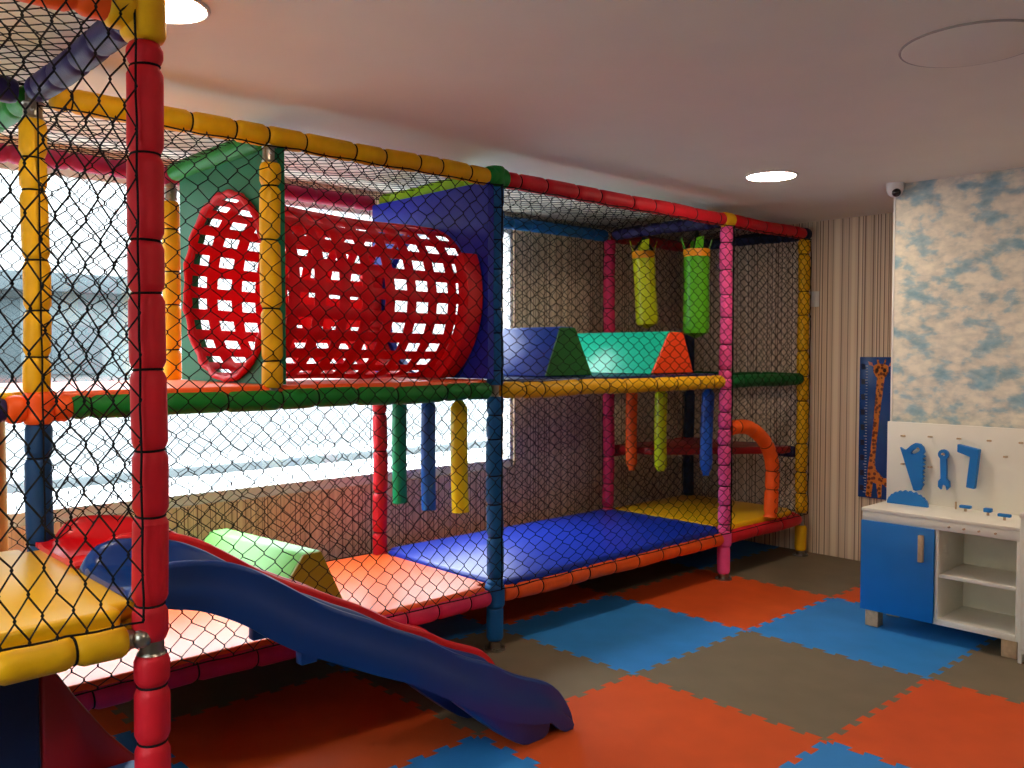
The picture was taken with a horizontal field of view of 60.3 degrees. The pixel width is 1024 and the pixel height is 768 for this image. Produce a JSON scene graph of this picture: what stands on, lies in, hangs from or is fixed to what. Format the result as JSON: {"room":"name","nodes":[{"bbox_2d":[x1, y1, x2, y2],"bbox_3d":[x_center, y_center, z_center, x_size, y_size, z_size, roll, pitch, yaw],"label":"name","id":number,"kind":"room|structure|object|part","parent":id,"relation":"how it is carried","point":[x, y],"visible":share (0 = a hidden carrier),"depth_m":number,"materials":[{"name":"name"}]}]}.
{"room":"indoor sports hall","nodes":[
{"label":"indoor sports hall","id":0,"kind":"room"},
{"bbox_2d":[0,137,679,569],"bbox_3d":[-1.389,0.135,5.302,7.640,2.685,0.220,-2,3,-43],"label":"wall","id":1,"kind":"structure","parent":0,"point":[282,501],"depth_m":6.62,"materials":[{"name":"paper"}]},
{"bbox_2d":[0,161,512,526],"bbox_3d":[-1.865,-0.217,4.777,5.045,1.775,0.080,-2,3,-43],"label":"window","id":2,"kind":"structure","parent":1,"relation":"in","point":[210,496],"depth_m":5.26,"materials":[{"name":"white plastic"}]},
{"bbox_2d":[0,0,1023,234],"bbox_3d":[1.017,-1.187,2.676,8.040,0.150,7.330,-2,3,-43],"label":"ceiling","id":3,"kind":"structure","parent":0,"point":[673,101],"depth_m":3.43,"materials":[{"name":"paint"}]},
{"bbox_2d":[166,0,210,24],"bbox_3d":[-1.020,-1.108,2.590,0.256,0.014,0.256,-2,3,-43],"label":"recessed light","id":4,"kind":"object","parent":3,"relation":"in","point":[178,12],"visible":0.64,"depth_m":2.62,"materials":[{"name":"white plastic"}]},
{"bbox_2d":[745,170,797,181],"bbox_3d":[1.488,-1.194,5.059,0.296,0.014,0.296,-2,3,-43],"label":"recessed light","id":5,"kind":"object","parent":3,"relation":"in","point":[771,175],"visible":1,"depth_m":5.04,"materials":[{"name":"white plastic"}]},
{"bbox_2d":[747,172,795,180],"bbox_3d":[1.488,-1.192,5.059,0.270,0.008,0.270,-2,3,-43],"label":"diffuser","id":6,"kind":"object","parent":5,"relation":"attached to","point":[756,176],"depth_m":5.04,"materials":[{"name":"white"}]},
{"bbox_2d":[898,19,1023,67],"bbox_3d":[1.516,-1.115,2.905,0.446,0.010,0.446,-2,3,-43],"label":"ceiling speaker","id":7,"kind":"object","parent":3,"relation":"attached to","point":[985,41],"visible":1,"depth_m":2.89,"materials":[{"name":"paint"}]},
{"bbox_2d":[678,213,892,560],"bbox_3d":[2.459,0.080,6.923,0.200,2.685,3.100,-2,3,-43],"label":"wall","id":8,"kind":"structure","parent":0,"point":[852,266],"depth_m":6.83,"materials":[{"name":"wood"}]},
{"bbox_2d":[810,291,818,306],"bbox_3d":[2.350,-0.660,6.856,0.014,0.120,0.080,-2,3,-43],"label":"light switch","id":9,"kind":"object","parent":8,"relation":"attached to","point":[814,294],"visible":0.84,"depth_m":6.85,"materials":[{"name":"white plastic"}]},
{"bbox_2d":[858,357,890,499],"bbox_3d":[2.705,0.326,6.507,0.018,1.049,0.294,-2,3,-43],"label":"chart","id":10,"kind":"object","parent":8,"relation":"attached to","point":[875,372],"visible":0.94,"depth_m":6.53,"materials":[{"name":"paper"}]},
{"bbox_2d":[892,167,1023,428],"bbox_3d":[4.320,0.181,4.158,1.255,2.685,4.515,-2,3,-43],"label":"wall","id":11,"kind":"structure","parent":0,"point":[958,345],"depth_m":5.08,"materials":[{"name":"paper"}]},
{"bbox_2d":[890,197,895,420],"bbox_3d":[2.322,0.085,5.386,0.026,2.585,0.012,-2,3,-43],"label":"trim","id":12,"kind":"structure","parent":11,"relation":"attached to","point":[894,209],"depth_m":5.36,"materials":[{"name":"white plastic"}]},
{"bbox_2d":[886,182,904,197],"bbox_3d":[2.299,-1.161,5.291,0.105,0.086,0.104,-2,3,-43],"label":"security camera","id":13,"kind":"object","parent":11,"relation":"attached to","point":[894,189],"visible":1,"depth_m":5.25,"materials":[{"name":"white plastic"}]},
{"bbox_3d":[1.031,1.540,2.756,8.040,0.104,7.280,-2,3,-43],"label":"floor","id":14,"kind":"structure","parent":0,"visible":0},
{"bbox_2d":[89,706,133,737],"bbox_3d":[-2.256,1.443,3.683,1.031,0.015,1.021,-2,3,-43],"label":"mat","id":15,"kind":"object","parent":14,"relation":"on","point":[112,723],"visible":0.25,"depth_m":3.75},
{"bbox_2d":[113,730,188,767],"bbox_3d":[-1.577,1.470,2.956,1.031,0.015,1.031,-2,3,-43],"label":"mat","id":16,"kind":"object","parent":14,"relation":"on","point":[127,739],"visible":0.19,"depth_m":3.54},
{"bbox_2d":[0,673,133,767],"bbox_3d":[-1.508,1.128,2.501,0.900,0.700,0.055,-2,3,-43],"label":"slide","id":17,"kind":"object","parent":16,"relation":"on","point":[43,724],"visible":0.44,"depth_m":2.60,"materials":[{"name":"red plastic"}]},
{"bbox_2d":[110,657,344,728],"bbox_3d":[-1.525,1.419,4.365,1.031,0.015,1.021,-2,3,-43],"label":"mat","id":18,"kind":"object","parent":14,"relation":"on","point":[199,695],"visible":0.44,"depth_m":4.15,"materials":[{"name":"rubber"}]},
{"bbox_2d":[168,671,477,767],"bbox_3d":[-0.846,1.446,3.638,1.031,0.015,1.031,-2,3,-43],"label":"mat","id":19,"kind":"object","parent":14,"relation":"on","point":[339,720],"visible":0.83,"depth_m":3.65,"materials":[{"name":"rubber"}]},
{"bbox_2d":[317,614,485,670],"bbox_3d":[-0.794,1.395,5.047,1.031,0.015,1.021,-2,3,-43],"label":"mat","id":20,"kind":"object","parent":14,"relation":"on","point":[456,626],"visible":0.23,"depth_m":5.03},
{"bbox_2d":[0,0,811,767],"bbox_3d":[-0.114,0.138,4.626,6.521,2.529,2.195,-2,3,-43],"label":"frame","id":21,"kind":"object","parent":14,"relation":"on","point":[467,206],"visible":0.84,"depth_m":3.91,"materials":[{"name":"fabric"}]},
{"bbox_3d":[-2.342,0.755,3.998,0.102,1.278,0.102,-2,3,-43],"label":"post","id":22,"kind":"part","parent":21,"relation":"part of","materials":[{"name":"orange plastic"}]},
{"bbox_2d":[0,388,23,399],"bbox_3d":[-2.418,0.055,3.154,1.030,0.059,1.050,-2,3,-43],"label":"pad","id":23,"kind":"object","parent":21,"relation":"on","point":[8,392],"visible":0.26,"depth_m":3.13,"materials":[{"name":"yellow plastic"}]},
{"bbox_3d":[-1.680,-0.445,3.108,0.098,0.966,0.096,-2,3,-43],"label":"post","id":24,"kind":"part","parent":21,"relation":"part of","materials":[{"name":"yellow plastic"}]},
{"bbox_3d":[-1.681,0.776,3.152,0.098,1.279,0.094,-2,3,-43],"label":"post","id":25,"kind":"part","parent":21,"relation":"part of","materials":[{"name":"blue plastic"}]},
{"bbox_3d":[-1.711,-1.013,2.366,1.038,0.032,1.026,-2,3,-43],"label":"net panel","id":26,"kind":"part","parent":21,"relation":"part of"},
{"bbox_2d":[0,550,134,648],"bbox_3d":[-1.716,0.628,2.421,1.030,0.054,1.000,-2,3,-43],"label":"pad","id":27,"kind":"object","parent":21,"relation":"on","point":[28,568],"visible":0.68,"depth_m":2.44,"materials":[{"name":"yellow plastic"}]},
{"bbox_3d":[-1.347,-0.177,1.978,1.010,1.658,0.025,-2,3,-43],"label":"net panel","id":28,"kind":"part","parent":21,"relation":"part of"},
{"bbox_3d":[-0.986,-0.106,2.385,0.100,1.611,0.102,-2,3,-43],"label":"post","id":29,"kind":"part","parent":21,"relation":"part of","materials":[{"name":"red plastic"}]},
{"bbox_3d":[-0.987,1.094,2.429,0.097,0.717,0.102,-2,3,-43],"label":"post","id":30,"kind":"part","parent":21,"relation":"part of","materials":[{"name":"red plastic"}]},
{"bbox_3d":[-1.734,-0.470,4.493,0.095,0.916,0.098,-2,3,-43],"label":"post","id":31,"kind":"part","parent":21,"relation":"part of","materials":[{"name":"yellow plastic"}]},
{"bbox_3d":[-2.017,0.008,4.328,3.158,2.154,0.024,-2,3,-43],"label":"net panel","id":32,"kind":"part","parent":21,"relation":"part of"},
{"bbox_3d":[-1.242,-1.068,4.211,2.182,0.037,1.066,-2,3,-43],"label":"net panel","id":33,"kind":"part","parent":21,"relation":"part of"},
{"bbox_3d":[-1.308,-0.508,4.071,0.050,0.997,0.965,-2,3,-43],"label":"divider panel","id":34,"kind":"part","parent":21,"relation":"part of","materials":[{"name":"green plastic"}]},
{"bbox_2d":[0,377,486,397],"bbox_3d":[-1.238,0.017,4.245,2.165,0.059,1.065,-2,3,-43],"label":"pad","id":35,"kind":"object","parent":21,"relation":"on","point":[228,387],"visible":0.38,"depth_m":3.92,"materials":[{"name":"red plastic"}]},
{"bbox_3d":[-0.847,0.049,3.827,2.183,2.110,0.025,-2,3,-43],"label":"net panel","id":36,"kind":"part","parent":21,"relation":"part of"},
{"bbox_2d":[57,554,484,692],"bbox_3d":[-1.240,1.091,4.285,2.165,0.050,1.062,-2,3,-43],"label":"pad","id":37,"kind":"object","parent":21,"relation":"on","point":[180,624],"visible":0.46,"depth_m":4.24,"materials":[{"name":"orange plastic"}]},
{"bbox_2d":[204,529,342,598],"bbox_3d":[-1.282,0.923,4.421,0.826,0.272,0.439,2,3,40],"label":"wedge","id":38,"kind":"object","parent":37,"relation":"on","point":[232,536],"visible":0.45,"depth_m":4.25,"materials":[{"name":"green plastic"}]},
{"bbox_3d":[-0.973,0.933,4.159,0.016,0.264,0.432,2,3,40],"label":"panel","id":39,"kind":"part","parent":38,"relation":"part of","materials":[{"name":"yellow plastic"}]},
{"bbox_3d":[-1.018,-0.457,3.725,0.096,0.947,0.097,-2,3,-43],"label":"post","id":40,"kind":"part","parent":21,"relation":"part of","materials":[{"name":"yellow plastic"}]},
{"bbox_2d":[182,189,482,382],"bbox_3d":[-0.934,-0.458,4.477,1.221,0.875,1.025,-2,3,-43],"label":"tunnel","id":41,"kind":"object","parent":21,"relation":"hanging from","point":[207,211],"visible":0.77,"depth_m":4.33,"materials":[{"name":"red plastic"}]},
{"bbox_3d":[-0.807,0.696,5.401,0.098,1.299,0.095,-2,3,-43],"label":"post","id":42,"kind":"part","parent":21,"relation":"part of","materials":[{"name":"red plastic"}]},
{"bbox_2d":[392,404,406,503],"bbox_3d":[-0.669,0.369,5.242,0.088,0.681,0.094,-2,3,-43],"label":"roll","id":43,"kind":"object","parent":21,"relation":"hanging from","point":[399,411],"visible":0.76,"depth_m":5.21,"materials":[{"name":"green plastic"}]},
{"bbox_2d":[421,403,435,510],"bbox_3d":[-0.478,0.379,5.037,0.085,0.685,0.090,-2,3,-43],"label":"roll","id":44,"kind":"object","parent":21,"relation":"hanging from","point":[428,462],"visible":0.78,"depth_m":5.01,"materials":[{"name":"blue plastic"}]},
{"bbox_3d":[-0.464,-0.545,4.910,0.040,1.012,1.040,-2,3,-43],"label":"divider panel","id":45,"kind":"part","parent":21,"relation":"part of","materials":[{"name":"blue plastic"}]},
{"bbox_2d":[450,400,468,512],"bbox_3d":[-0.288,0.375,4.842,0.104,0.663,0.101,-2,3,-43],"label":"roll","id":46,"kind":"object","parent":21,"relation":"hanging from","point":[456,408],"visible":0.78,"depth_m":4.81,"materials":[{"name":"yellow plastic"}]},
{"bbox_3d":[-0.091,1.260,4.654,0.090,0.186,0.091,-2,3,-43],"label":"post","id":47,"kind":"part","parent":21,"relation":"part of","materials":[{"name":"blue plastic"}]},
{"bbox_3d":[-0.090,0.567,4.628,0.096,1.004,0.097,-2,3,-43],"label":"post","id":48,"kind":"part","parent":21,"relation":"part of","materials":[{"name":"blue plastic"}]},
{"bbox_3d":[-0.069,-0.056,6.146,2.138,2.154,0.024,-2,3,-43],"label":"net panel","id":49,"kind":"part","parent":21,"relation":"part of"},
{"bbox_3d":[-0.089,-0.511,4.590,0.098,1.037,0.093,-2,3,-43],"label":"post","id":50,"kind":"part","parent":21,"relation":"part of","materials":[{"name":"blue plastic"}]},
{"bbox_2d":[388,509,718,584],"bbox_3d":[0.334,1.033,5.752,2.120,0.064,1.062,-2,3,-43],"label":"pad","id":51,"kind":"object","parent":21,"relation":"on","point":[414,554],"visible":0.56,"depth_m":5.57,"materials":[{"name":"blue plastic"}]},
{"bbox_2d":[466,373,717,382],"bbox_3d":[0.331,-0.033,5.718,2.120,0.056,1.050,-2,3,-43],"label":"pad","id":52,"kind":"object","parent":21,"relation":"on","point":[611,376],"visible":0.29,"depth_m":5.27,"materials":[{"name":"blue plastic"}]},
{"bbox_2d":[503,327,591,376],"bbox_3d":[0.050,-0.203,5.514,0.399,0.293,0.856,-2,3,-43],"label":"wedge","id":53,"kind":"object","parent":52,"relation":"on","point":[563,353],"visible":0.6,"depth_m":5.22,"materials":[{"name":"blue plastic"}]},
{"bbox_3d":[0.336,-0.191,5.207,0.394,0.284,0.016,-2,3,-43],"label":"panel","id":54,"kind":"part","parent":53,"relation":"part of","materials":[{"name":"green plastic"}]},
{"bbox_2d":[577,331,692,373],"bbox_3d":[0.788,-0.222,6.203,0.459,0.283,0.856,-2,3,-43],"label":"wedge","id":55,"kind":"object","parent":52,"relation":"on","point":[588,339],"visible":0.66,"depth_m":5.97,"materials":[{"name":"teal plastic"}]},
{"bbox_3d":[1.075,-0.210,5.897,0.452,0.274,0.016,-2,3,-43],"label":"panel","id":56,"kind":"part","parent":55,"relation":"part of","materials":[{"name":"orange plastic"}]},
{"bbox_3d":[0.332,-1.116,5.679,2.138,0.044,1.066,-2,3,-43],"label":"net panel","id":57,"kind":"part","parent":21,"relation":"part of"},
{"bbox_3d":[0.750,0.625,6.853,0.096,1.340,0.098,-2,3,-43],"label":"post","id":58,"kind":"part","parent":21,"relation":"part of","materials":[{"name":"plastic"}]},
{"bbox_3d":[0.751,-0.575,6.810,0.098,1.067,0.093,-2,3,-43],"label":"post","id":59,"kind":"part","parent":21,"relation":"part of","materials":[{"name":"plastic"}]},
{"bbox_3d":[0.727,-0.002,5.295,2.138,2.111,0.025,-2,3,-43],"label":"net panel","id":60,"kind":"part","parent":21,"relation":"part of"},
{"bbox_2d":[626,393,637,469],"bbox_3d":[0.905,0.316,6.676,0.087,0.674,0.092,-2,3,-43],"label":"roll","id":61,"kind":"object","parent":21,"relation":"hanging from","point":[632,402],"visible":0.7,"depth_m":6.64,"materials":[{"name":"orange plastic"}]},
{"bbox_3d":[1.094,-0.093,7.230,1.058,2.154,0.024,-2,3,-43],"label":"net panel","id":62,"kind":"part","parent":21,"relation":"part of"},
{"bbox_2d":[629,237,657,328],"bbox_3d":[0.982,-0.754,6.566,0.207,0.680,0.197,-2,3,-43],"label":"bag","id":63,"kind":"object","parent":21,"relation":"hanging from","point":[640,298],"visible":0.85,"depth_m":6.50,"materials":[{"name":"leather"}]},
{"bbox_2d":[654,391,667,470],"bbox_3d":[1.093,0.313,6.474,0.094,0.654,0.098,-2,3,-43],"label":"roll","id":64,"kind":"object","parent":21,"relation":"hanging from","point":[663,457],"visible":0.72,"depth_m":6.44,"materials":[{"name":"plastic"}]},
{"bbox_3d":[1.519,0.068,7.550,0.096,2.405,0.098,-2,3,-43],"label":"post","id":65,"kind":"part","parent":21,"relation":"part of","materials":[{"name":"blue plastic"}]},
{"bbox_2d":[681,230,712,337],"bbox_3d":[1.301,-0.703,6.216,0.192,0.755,0.192,2,3,41],"label":"bag","id":66,"kind":"object","parent":21,"relation":"hanging from","point":[697,247],"visible":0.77,"depth_m":6.14,"materials":[{"name":"leather"}]},
{"bbox_2d":[615,495,791,529],"bbox_3d":[1.480,0.997,6.850,1.035,0.060,1.020,-2,3,-43],"label":"pad","id":67,"kind":"object","parent":21,"relation":"on","point":[746,513],"visible":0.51,"depth_m":6.76,"materials":[{"name":"yellow plastic"}]},
{"bbox_2d":[620,437,789,454],"bbox_3d":[1.492,0.503,6.829,0.938,0.055,0.938,-2,3,-43],"label":"rail","id":68,"kind":"object","parent":21,"relation":"on","point":[741,447],"depth_m":6.73,"materials":[{"name":"red plastic"}]},
{"bbox_2d":[700,389,714,475],"bbox_3d":[1.365,0.318,6.170,0.106,0.642,0.093,-2,3,-43],"label":"roll","id":69,"kind":"object","parent":21,"relation":"hanging from","point":[705,424],"visible":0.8,"depth_m":6.14,"materials":[{"name":"blue plastic"}]},
{"bbox_3d":[1.494,-1.158,6.763,1.058,0.031,1.066,-2,3,-43],"label":"net panel","id":70,"kind":"part","parent":21,"relation":"part of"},
{"bbox_3d":[1.465,1.214,6.106,0.091,0.195,0.091,-2,3,-43],"label":"post","id":71,"kind":"part","parent":21,"relation":"part of","materials":[{"name":"pink plastic"}]},
{"bbox_3d":[1.467,0.491,6.080,0.093,1.054,0.098,-2,3,-43],"label":"post","id":72,"kind":"part","parent":21,"relation":"part of","materials":[{"name":"pink plastic"}]},
{"bbox_3d":[1.468,-0.557,6.043,0.093,1.047,0.098,-2,3,-43],"label":"post","id":73,"kind":"part","parent":21,"relation":"part of","materials":[{"name":"pink plastic"}]},
{"bbox_3d":[1.920,-0.092,7.201,0.024,2.154,1.058,-2,3,-43],"label":"net panel","id":74,"kind":"part","parent":21,"relation":"part of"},
{"bbox_3d":[1.732,0.615,6.326,0.621,0.746,0.104,-2,3,-43],"label":"arch rail","id":75,"kind":"part","parent":21,"relation":"part of","materials":[{"name":"orange plastic"}]},
{"bbox_3d":[1.889,-0.040,6.379,1.058,2.111,0.024,-2,3,-43],"label":"net panel","id":76,"kind":"part","parent":21,"relation":"part of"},
{"bbox_3d":[2.233,1.189,6.822,0.090,0.195,0.091,-2,3,-43],"label":"post","id":77,"kind":"part","parent":21,"relation":"part of","materials":[{"name":"yellow plastic"}]},
{"bbox_3d":[2.235,-0.056,6.777,0.098,2.100,0.096,-2,3,-43],"label":"post","id":78,"kind":"part","parent":21,"relation":"part of","materials":[{"name":"yellow plastic"}]},
{"bbox_2d":[389,736,539,767],"bbox_3d":[-0.164,1.473,2.908,1.031,0.015,1.031,-2,3,-43],"label":"mat","id":79,"kind":"object","parent":14,"relation":"on","point":[477,752],"visible":0.96,"depth_m":3.41,"materials":[{"name":"rubber"}]},
{"bbox_2d":[345,629,632,734],"bbox_3d":[-0.115,1.422,4.320,1.031,0.015,1.031,-2,3,-43],"label":"mat","id":80,"kind":"object","parent":14,"relation":"on","point":[571,675],"visible":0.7,"depth_m":4.34,"materials":[{"name":"rubber"}]},
{"bbox_2d":[35,515,494,664],"bbox_3d":[-0.863,0.954,3.593,1.840,0.972,0.458,-2,3,-43],"label":"slide","id":81,"kind":"object","parent":80,"relation":"on","point":[71,541],"visible":0.23,"depth_m":3.22,"materials":[{"name":"plastic"}]},
{"bbox_2d":[461,584,609,624],"bbox_3d":[-0.063,1.371,5.729,1.031,0.015,1.021,-2,3,-43],"label":"mat","id":82,"kind":"object","parent":14,"relation":"on","point":[516,609],"visible":0.39,"depth_m":5.51,"materials":[{"name":"rubber"}]},
{"bbox_2d":[503,595,745,674],"bbox_3d":[0.616,1.398,5.002,1.031,0.015,1.031,-2,3,-43],"label":"mat","id":83,"kind":"object","parent":14,"relation":"on","point":[631,636],"visible":0.94,"depth_m":4.96,"materials":[{"name":"rubber"}]},
{"bbox_2d":[570,561,700,594],"bbox_3d":[0.668,1.348,6.411,1.031,0.015,1.021,-2,3,-43],"label":"mat","id":84,"kind":"object","parent":14,"relation":"on","point":[621,581],"visible":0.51,"depth_m":6.15,"materials":[{"name":"rubber"}]},
{"bbox_2d":[478,675,826,767],"bbox_3d":[0.567,1.449,3.590,1.031,0.015,1.031,-2,3,-43],"label":"mat","id":85,"kind":"object","parent":14,"relation":"on","point":[632,722],"visible":0.81,"depth_m":3.61,"materials":[{"name":"rubber"}]},
{"bbox_2d":[79,538,573,744],"bbox_3d":[-0.547,0.968,3.211,1.780,0.972,0.458,-2,3,-43],"label":"slide","id":86,"kind":"object","parent":85,"relation":"on","point":[520,709],"visible":0.95,"depth_m":2.93,"materials":[{"name":"plastic"}]},
{"bbox_2d":[664,540,777,568],"bbox_3d":[1.424,1.323,7.116,1.100,0.015,1.021,-2,3,-43],"label":"mat","id":87,"kind":"object","parent":14,"relation":"on","point":[701,559],"visible":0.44,"depth_m":6.85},
{"bbox_2d":[612,569,831,630],"bbox_3d":[1.347,1.375,5.684,1.031,0.015,1.031,-2,3,-43],"label":"mat","id":88,"kind":"object","parent":14,"relation":"on","point":[738,602],"visible":0.93,"depth_m":5.65,"materials":[{"name":"rubber"}]},
{"bbox_2d":[634,631,927,740],"bbox_3d":[1.298,1.425,4.271,1.031,0.015,1.031,-2,3,-43],"label":"mat","id":89,"kind":"object","parent":14,"relation":"on","point":[814,691],"visible":0.95,"depth_m":4.20,"materials":[{"name":"rubber"}]},
{"bbox_2d":[702,547,860,596],"bbox_3d":[2.103,1.350,6.389,1.100,0.015,1.031,-2,3,-43],"label":"mat","id":90,"kind":"object","parent":14,"relation":"on","point":[816,573],"visible":0.7,"depth_m":6.33,"materials":[{"name":"rubber"}]},
{"bbox_2d":[779,741,910,767],"bbox_3d":[1.249,1.476,2.859,1.031,0.015,1.031,-2,3,-43],"label":"mat","id":91,"kind":"object","parent":14,"relation":"on","point":[836,755],"visible":1,"depth_m":3.40,"materials":[{"name":"rubber"}]},
{"bbox_2d":[833,585,859,602],"bbox_3d":[2.556,1.368,5.904,1.100,0.015,0.359,-2,3,-43],"label":"mat","id":92,"kind":"object","parent":14,"relation":"on","point":[853,596],"visible":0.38,"depth_m":5.70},
{"bbox_2d":[747,597,997,678],"bbox_3d":[2.029,1.401,4.953,1.031,0.015,1.031,-2,3,-43],"label":"mat","id":93,"kind":"object","parent":14,"relation":"on","point":[833,625],"visible":0.74,"depth_m":4.86,"materials":[{"name":"rubber"}]},
{"bbox_2d":[860,421,1023,658],"bbox_3d":[2.415,0.818,4.898,0.437,1.155,0.859,-2,3,-43],"label":"workbench","id":94,"kind":"object","parent":93,"relation":"on","point":[941,563],"visible":0.96,"depth_m":4.90,"materials":[{"name":"white laminate"}]},
{"bbox_3d":[2.088,1.342,5.084,0.070,0.095,0.075,-2,3,-43],"label":"leg","id":95,"kind":"part","parent":94,"relation":"part of","materials":[{"name":"brown wood"}]},
{"bbox_3d":[2.147,1.039,4.923,0.017,0.512,0.405,-2,3,-43],"label":"door","id":96,"kind":"part","parent":94,"relation":"part of","materials":[{"name":"blue laminate"}]},
{"bbox_2d":[887,490,928,507],"bbox_3d":[2.305,0.662,5.135,0.020,0.085,0.234,-2,3,-43],"label":"saw","id":97,"kind":"object","parent":94,"relation":"on","point":[904,497],"visible":1,"depth_m":5.12,"materials":[{"name":"blue paint"}]},
{"bbox_2d":[900,443,925,490],"bbox_3d":[2.363,0.487,5.196,0.022,0.282,0.146,-2,3,-43],"label":"saw","id":98,"kind":"object","parent":94,"relation":"hanging from","point":[914,463],"visible":1,"depth_m":5.17,"materials":[{"name":"blue paint"}]},
{"bbox_3d":[2.226,0.898,4.802,0.026,0.147,0.026,-2,3,-43],"label":"handle","id":99,"kind":"part","parent":94,"relation":"part of","materials":[{"name":"brown wood"}]},
{"bbox_2d":[862,501,1020,531],"bbox_3d":[2.431,0.724,4.892,0.381,0.020,0.833,-2,3,-43],"label":"countertop","id":100,"kind":"structure","parent":94,"relation":"on","point":[933,512],"depth_m":4.84,"materials":[{"name":"white laminate"}]},
{"bbox_2d":[938,449,950,489],"bbox_3d":[2.485,0.492,5.068,0.022,0.232,0.066,-2,3,-43],"label":"toy spanner","id":101,"kind":"object","parent":94,"relation":"hanging from","point":[943,480],"visible":1,"depth_m":5.06,"materials":[{"name":"blue paint"}]},
{"bbox_2d":[959,505,971,511],"bbox_3d":[2.538,0.696,4.932,0.030,0.034,0.060,-2,3,-43],"label":"screw","id":102,"kind":"object","parent":94,"relation":"on","point":[965,507],"visible":1,"depth_m":4.93,"materials":[{"name":"blue wood"}]},
{"bbox_2d":[957,444,980,488],"bbox_3d":[2.571,0.465,4.962,0.037,0.245,0.116,-2,3,-43],"label":"toy square","id":103,"kind":"object","parent":94,"relation":"hanging from","point":[973,453],"visible":1,"depth_m":4.93,"materials":[{"name":"blue paint"}]},
{"bbox_3d":[2.434,1.284,4.913,0.375,0.033,0.787,-2,3,-43],"label":"panel","id":104,"kind":"part","parent":94,"relation":"part of","materials":[{"name":"white laminate"}]},
{"bbox_3d":[2.567,0.997,5.027,0.012,0.534,0.787,-2,3,-43],"label":"panel","id":105,"kind":"part","parent":94,"relation":"part of","materials":[{"name":"beige laminate"}]},
{"bbox_2d":[939,563,1015,590],"bbox_3d":[2.571,1.039,4.756,0.353,0.020,0.383,-2,3,-43],"label":"shelf","id":106,"kind":"object","parent":94,"relation":"attached to","point":[985,574],"depth_m":4.76,"materials":[{"name":"white laminate"}]},
{"bbox_2d":[983,508,992,515],"bbox_3d":[2.597,0.697,4.809,0.034,0.040,0.040,-2,3,-43],"label":"screw","id":107,"kind":"object","parent":94,"relation":"on","point":[988,510],"visible":1,"depth_m":4.80,"materials":[{"name":"blue wood"}]},
{"bbox_2d":[997,513,1011,520],"bbox_3d":[2.610,0.705,4.671,0.026,0.034,0.064,-2,3,-43],"label":"screw","id":108,"kind":"object","parent":94,"relation":"on","point":[1003,515],"visible":1,"depth_m":4.67,"materials":[{"name":"plastic"}]},
{"bbox_3d":[2.580,1.361,4.557,0.070,0.095,0.075,-2,3,-43],"label":"leg","id":109,"kind":"part","parent":94,"relation":"part of","materials":[{"name":"brown wood"}]},
{"bbox_3d":[2.708,1.028,4.609,0.375,0.567,0.018,-2,3,-43],"label":"panel","id":110,"kind":"part","parent":94,"relation":"part of","materials":[{"name":"white laminate"}]},
{"bbox_2d":[827,679,1023,767],"bbox_3d":[1.980,1.452,3.541,1.031,0.015,1.031,-2,3,-43],"label":"mat","id":111,"kind":"object","parent":14,"relation":"on","point":[938,724],"visible":0.96,"depth_m":3.65,"materials":[{"name":"rubber"}]},
{"bbox_2d":[927,638,1023,703],"bbox_3d":[2.716,1.428,4.227,1.045,0.015,1.031,-2,3,-43],"label":"mat","id":112,"kind":"object","parent":14,"relation":"on","point":[986,671],"visible":0.88,"depth_m":4.30,"materials":[{"name":"rubber"}]},
{"bbox_2d":[1018,512,1023,663],"bbox_3d":[2.966,1.036,4.301,0.480,0.765,0.775,-2,3,-43],"label":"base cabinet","id":113,"kind":"object","parent":112,"relation":"on","point":[1021,572],"visible":1,"depth_m":4.44,"materials":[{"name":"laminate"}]},
{"bbox_3d":[2.818,1.033,4.152,0.017,0.620,0.740,-2,3,-43],"label":"door","id":114,"kind":"part","parent":113,"relation":"part of","materials":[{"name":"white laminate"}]},
{"bbox_3d":[-0.895,1.496,2.226,1.031,0.015,1.031,-2,3,-43],"label":"mat","id":115,"kind":"object","parent":14,"relation":"on","visible":0},
{"bbox_2d":[109,760,133,767],"bbox_3d":[-1.356,1.332,2.393,0.765,0.300,0.300,-2,3,-43],"label":"step","id":116,"kind":"structure","parent":115,"relation":"on","point":[130,764],"depth_m":2.71,"materials":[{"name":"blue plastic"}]},
{"label":"outside","id":117,"kind":"structure","parent":0,"visible":0},
{"bbox_2d":[7,432,486,480],"bbox_3d":[-7.612,0.561,23.692,65.000,0.100,29.880,-2,3,-43],"label":"ground","id":118,"kind":"structure","parent":117,"point":[289,450],"depth_m":11.67,"materials":[{"name":"tile"}]},
{"bbox_2d":[0,269,130,382],"bbox_3d":[-12.348,-0.241,10.227,14.150,2.460,5.450,-2,3,-43],"label":"neighbouring building","id":119,"kind":"structure","parent":118,"relation":"on","point":[10,311],"depth_m":12.48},
{"bbox_2d":[0,297,21,382],"bbox_3d":[-7.605,-0.442,11.213,2.440,1.400,0.070,-2,3,-43],"label":"window","id":120,"kind":"structure","parent":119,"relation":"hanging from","point":[10,311],"depth_m":11.93,"materials":[{"name":"glass"}]},
{"bbox_2d":[6,399,487,469],"bbox_3d":[-3.424,0.563,12.602,34.000,0.900,0.200,-2,3,-43],"label":"wall","id":121,"kind":"structure","parent":118,"relation":"on","point":[16,444],"depth_m":12.17,"materials":[{"name":"concrete"}]},
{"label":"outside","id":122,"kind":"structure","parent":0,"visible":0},
{"bbox_2d":[7,447,485,511],"bbox_3d":[0.226,0.807,8.697,34.000,0.100,2.500,-2,3,-43],"label":"floor","id":123,"kind":"structure","parent":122,"point":[15,499],"depth_m":7.46,"materials":[{"name":"tile"}]},
{"bbox_2d":[7,439,486,493],"bbox_3d":[-0.668,0.832,9.656,34.000,0.380,0.120,-2,3,-43],"label":"curb","id":124,"kind":"object","parent":123,"relation":"attached to","point":[84,479],"visible":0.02,"depth_m":7.94,"materials":[{"name":"concrete"}]}
]}

